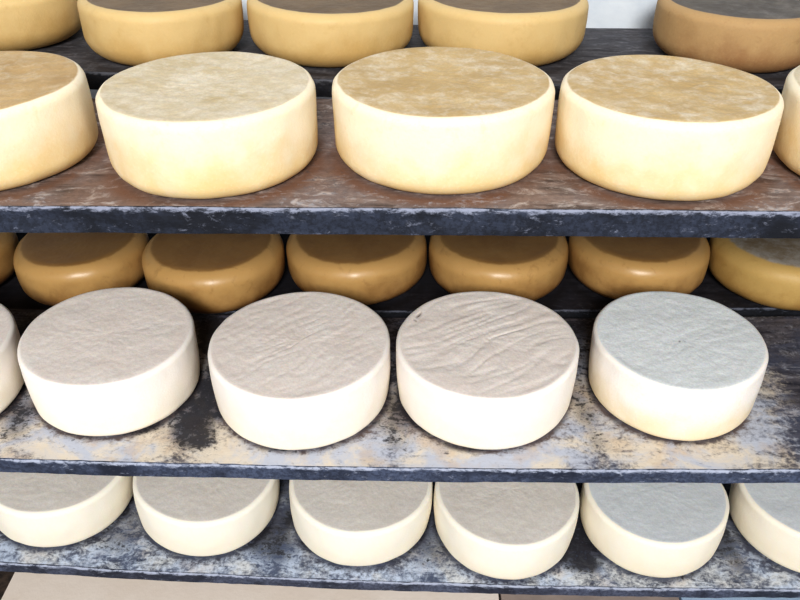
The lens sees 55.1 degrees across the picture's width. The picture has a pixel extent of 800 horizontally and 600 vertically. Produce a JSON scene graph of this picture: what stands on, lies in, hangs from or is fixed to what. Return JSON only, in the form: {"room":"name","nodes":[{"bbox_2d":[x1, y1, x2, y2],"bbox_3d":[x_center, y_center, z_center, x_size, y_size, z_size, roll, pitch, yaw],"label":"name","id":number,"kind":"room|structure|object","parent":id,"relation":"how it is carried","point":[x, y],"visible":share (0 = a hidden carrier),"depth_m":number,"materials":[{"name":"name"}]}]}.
{"room":"cheese aging room","nodes":[
{"label":"cheese aging room","id":0,"kind":"room"},
{"bbox_2d":[0,571,500,599],"bbox_3d":[-0.019,2.004,0.108,2.840,0.100,5.900,1,35,1],"label":"floor","id":1,"kind":"structure","parent":0,"point":[5,577],"depth_m":1.91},
{"bbox_2d":[1,572,498,599],"bbox_3d":[-0.366,0.815,1.727,1.200,0.018,0.700,1,35,1],"label":"board","id":2,"kind":"object","parent":1,"relation":"on","point":[22,586],"visible":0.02,"depth_m":1.86,"materials":[{"name":"beige"}]},
{"bbox_2d":[500,594,678,599],"bbox_3d":[0.454,0.823,1.711,0.428,0.018,0.700,1,35,1],"label":"board","id":3,"kind":"object","parent":1,"relation":"on","point":[502,596],"visible":0.02,"depth_m":1.85,"materials":[{"name":"brown wood"}]},
{"bbox_2d":[679,597,799,599],"bbox_3d":[0.925,0.828,1.702,0.501,0.018,0.700,1,35,1],"label":"board","id":4,"kind":"object","parent":1,"relation":"on","point":[680,598],"visible":0.02,"depth_m":1.85,"materials":[{"name":"wood"}]},
{"bbox_2d":[90,0,657,98],"bbox_3d":[0.038,-0.672,1.553,2.840,2.660,0.100,1,35,1],"label":"wall","id":5,"kind":"structure","parent":0,"point":[601,13],"depth_m":1.55,"materials":[{"name":"white paint"}]},
{"bbox_3d":[-1.343,-0.413,1.185,0.100,2.660,0.860,1,35,1],"label":"wall","id":6,"kind":"structure","parent":0,"visible":0},
{"bbox_2d":[0,309,799,482],"bbox_3d":[0.025,0.138,1.319,2.640,0.072,0.396,1,35,1],"label":"shelf board","id":7,"kind":"object","parent":6,"relation":"attached to","point":[589,444],"visible":0.31,"depth_m":1.19,"materials":[{"name":"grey wood"}]},
{"bbox_2d":[0,303,23,412],"bbox_3d":[-0.769,0.111,1.255,0.281,0.120,0.280,12,36,17],"label":"cheese wheel","id":8,"kind":"object","parent":7,"relation":"on","point":[11,377],"visible":0.86,"depth_m":1.25,"materials":[{"name":"white food"}]},
{"bbox_2d":[17,287,199,435],"bbox_3d":[-0.478,0.098,1.284,0.276,0.118,0.276,-9,36,-13],"label":"cheese wheel","id":9,"kind":"object","parent":7,"relation":"on","point":[122,360],"visible":1,"depth_m":1.21,"materials":[{"name":"white food"}]},
{"bbox_2d":[208,292,389,449],"bbox_3d":[-0.163,0.111,1.272,0.294,0.114,0.293,-2,35,-2],"label":"cheese wheel","id":10,"kind":"object","parent":7,"relation":"on","point":[296,370],"visible":1,"depth_m":1.20,"materials":[{"name":"white food"}]},
{"bbox_2d":[396,291,578,449],"bbox_3d":[0.140,0.109,1.272,0.294,0.115,0.295,19,39,25],"label":"cheese wheel","id":11,"kind":"object","parent":7,"relation":"on","point":[486,370],"visible":1,"depth_m":1.20,"materials":[{"name":"white food"}]},
{"bbox_2d":[588,291,768,440],"bbox_3d":[0.452,0.104,1.270,0.270,0.118,0.272,-19,39,-25],"label":"cheese wheel","id":12,"kind":"object","parent":7,"relation":"on","point":[665,364],"visible":1,"depth_m":1.20,"materials":[{"name":"white food"}]},
{"bbox_2d":[0,98,799,237],"bbox_3d":[0.024,-0.200,1.092,2.640,0.043,0.382,1,35,1],"label":"shelf board","id":13,"kind":"object","parent":6,"relation":"attached to","point":[327,196],"visible":0.3,"depth_m":0.94,"materials":[{"name":"brown wood"}]},
{"bbox_2d":[0,51,97,190],"bbox_3d":[-0.560,-0.242,1.027,0.281,0.108,0.282,-19,39,-25],"label":"cheese wheel","id":14,"kind":"object","parent":13,"relation":"on","point":[48,123],"visible":1,"depth_m":0.97,"materials":[{"name":"beige food"}]},
{"bbox_2d":[95,51,317,198],"bbox_3d":[-0.249,-0.236,1.015,0.281,0.107,0.278,21,40,28],"label":"cheese wheel","id":15,"kind":"object","parent":13,"relation":"on","point":[206,125],"visible":1,"depth_m":0.93,"materials":[{"name":"beige food"}]},
{"bbox_2d":[332,47,554,194],"bbox_3d":[0.056,-0.246,1.027,0.290,0.107,0.290,-2,35,-3],"label":"cheese wheel","id":16,"kind":"object","parent":13,"relation":"on","point":[425,120],"visible":1,"depth_m":0.94,"materials":[{"name":"beige food"}]},
{"bbox_2d":[555,55,783,200],"bbox_3d":[0.344,-0.232,1.004,0.275,0.106,0.273,1,35,1],"label":"cheese wheel","id":17,"kind":"object","parent":13,"relation":"on","point":[659,127],"visible":1,"depth_m":0.92,"materials":[{"name":"beige food"}]},
{"bbox_2d":[773,65,799,174],"bbox_3d":[0.637,-0.222,0.990,0.281,0.107,0.282,-3,35,-4],"label":"cheese wheel","id":18,"kind":"object","parent":13,"relation":"on","point":[786,147],"visible":0.79,"depth_m":0.98,"materials":[{"name":"beige food"}]},
{"bbox_2d":[0,479,799,597],"bbox_3d":[0.027,0.392,1.582,2.640,0.120,0.401,1,35,1],"label":"shelf board","id":19,"kind":"object","parent":6,"relation":"attached to","point":[277,556],"visible":0.2,"depth_m":1.45,"materials":[{"name":"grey wood"}]},
{"bbox_2d":[0,472,132,546],"bbox_3d":[-0.674,0.356,1.535,0.278,0.125,0.277,11,36,15],"label":"cheese wheel","id":20,"kind":"object","parent":19,"relation":"on","point":[37,509],"visible":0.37,"depth_m":1.44,"materials":[{"name":"white food"}]},
{"bbox_2d":[133,476,279,555],"bbox_3d":[-0.382,0.373,1.540,0.280,0.121,0.279,14,37,20],"label":"cheese wheel","id":21,"kind":"object","parent":19,"relation":"on","point":[191,516],"visible":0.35,"depth_m":1.44,"materials":[{"name":"white food"}]},
{"bbox_2d":[289,480,431,565],"bbox_3d":[-0.077,0.390,1.537,0.284,0.116,0.284,-2,35,-3],"label":"cheese wheel","id":22,"kind":"object","parent":19,"relation":"on","point":[349,523],"visible":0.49,"depth_m":1.44,"materials":[{"name":"white food"}]},
{"bbox_2d":[434,482,578,579],"bbox_3d":[0.208,0.409,1.519,0.281,0.112,0.282,-17,38,-23],"label":"cheese wheel","id":23,"kind":"object","parent":19,"relation":"on","point":[500,530],"visible":0.64,"depth_m":1.43,"materials":[{"name":"white food"}]},
{"bbox_2d":[580,483,728,577],"bbox_3d":[0.496,0.410,1.517,0.272,0.111,0.272,-25,42,-32],"label":"cheese wheel","id":24,"kind":"object","parent":19,"relation":"on","point":[660,530],"visible":0.63,"depth_m":1.43,"materials":[{"name":"white food"}]},
{"bbox_2d":[729,483,799,572],"bbox_3d":[0.803,0.404,1.516,0.280,0.115,0.283,22,40,29],"label":"cheese wheel","id":25,"kind":"object","parent":19,"relation":"on","point":[767,515],"visible":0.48,"depth_m":1.46,"materials":[{"name":"white food"}]},
{"bbox_2d":[0,233,799,317],"bbox_3d":[0.034,-0.076,1.657,2.640,0.078,0.355,1,35,1],"label":"shelf board","id":26,"kind":"object","parent":6,"relation":"attached to","point":[571,298],"visible":0.12,"depth_m":1.54,"materials":[{"name":"brown wood"}]},
{"bbox_2d":[0,232,18,284],"bbox_3d":[-0.950,-0.090,1.606,0.284,0.102,0.282,0,35,1],"label":"cheese wheel","id":27,"kind":"object","parent":26,"relation":"on","point":[9,241],"visible":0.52,"depth_m":1.59,"materials":[{"name":"food"}]},
{"bbox_2d":[13,232,149,305],"bbox_3d":[-0.657,-0.088,1.599,0.265,0.103,0.266,-8,35,-11],"label":"cheese wheel","id":28,"kind":"object","parent":26,"relation":"on","point":[51,269],"visible":0.69,"depth_m":1.51,"materials":[{"name":"food"}]},
{"bbox_2d":[142,233,284,313],"bbox_3d":[-0.380,-0.079,1.579,0.284,0.105,0.282,29,44,35],"label":"cheese wheel","id":29,"kind":"object","parent":26,"relation":"on","point":[207,273],"visible":0.81,"depth_m":1.49,"materials":[{"name":"food"}]},
{"bbox_2d":[286,234,426,304],"bbox_3d":[-0.090,-0.097,1.597,0.290,0.105,0.289,28,43,34],"label":"cheese wheel","id":30,"kind":"object","parent":26,"relation":"on","point":[365,269],"visible":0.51,"depth_m":1.50,"materials":[{"name":"food"}]},
{"bbox_2d":[429,235,567,300],"bbox_3d":[0.201,-0.095,1.582,0.282,0.107,0.282,20,40,27],"label":"cheese wheel","id":31,"kind":"object","parent":26,"relation":"on","point":[529,267],"visible":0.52,"depth_m":1.49,"materials":[{"name":"food"}]},
{"bbox_2d":[568,236,709,299],"bbox_3d":[0.485,-0.096,1.572,0.277,0.106,0.276,-3,35,-3],"label":"cheese wheel","id":32,"kind":"object","parent":26,"relation":"on","point":[614,268],"visible":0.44,"depth_m":1.48,"materials":[{"name":"food"}]},
{"bbox_2d":[708,237,799,310],"bbox_3d":[0.771,-0.086,1.542,0.281,0.108,0.281,-19,39,-25],"label":"cheese wheel","id":33,"kind":"object","parent":26,"relation":"on","point":[763,271],"visible":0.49,"depth_m":1.47,"materials":[{"name":"food"}]},
{"bbox_2d":[24,20,795,99],"bbox_3d":[0.032,-0.454,1.374,2.640,0.085,0.343,1,35,1],"label":"shelf board","id":34,"kind":"object","parent":6,"relation":"attached to","point":[597,43],"visible":0.15,"depth_m":1.34,"materials":[{"name":"brown wood"}]},
{"bbox_2d":[0,0,81,50],"bbox_3d":[-0.705,-0.517,1.358,0.281,0.101,0.279,10,36,14],"label":"cheese wheel","id":35,"kind":"object","parent":34,"relation":"on","point":[24,24],"visible":0.89,"depth_m":1.28,"materials":[{"name":"yellow food"}]},
{"bbox_2d":[77,0,243,65],"bbox_3d":[-0.406,-0.479,1.320,0.269,0.100,0.269,28,43,34],"label":"cheese wheel","id":36,"kind":"object","parent":34,"relation":"on","point":[126,32],"visible":0.94,"depth_m":1.22,"materials":[{"name":"yellow food"}]},
{"bbox_2d":[247,0,413,67],"bbox_3d":[-0.120,-0.490,1.348,0.288,0.099,0.286,2,35,3],"label":"cheese wheel","id":37,"kind":"object","parent":34,"relation":"on","point":[312,33],"visible":0.93,"depth_m":1.25,"materials":[{"name":"yellow food"}]},
{"bbox_2d":[418,0,588,65],"bbox_3d":[0.181,-0.497,1.367,0.296,0.097,0.296,21,40,27],"label":"cheese wheel","id":38,"kind":"object","parent":34,"relation":"on","point":[534,32],"visible":0.91,"depth_m":1.26,"materials":[{"name":"yellow food"}]},
{"bbox_2d":[653,0,799,72],"bbox_3d":[0.590,-0.480,1.347,0.282,0.094,0.282,1,35,1],"label":"cheese wheel","id":39,"kind":"object","parent":34,"relation":"on","point":[749,36],"visible":0.97,"depth_m":1.25,"materials":[{"name":"orange food"}]}
]}

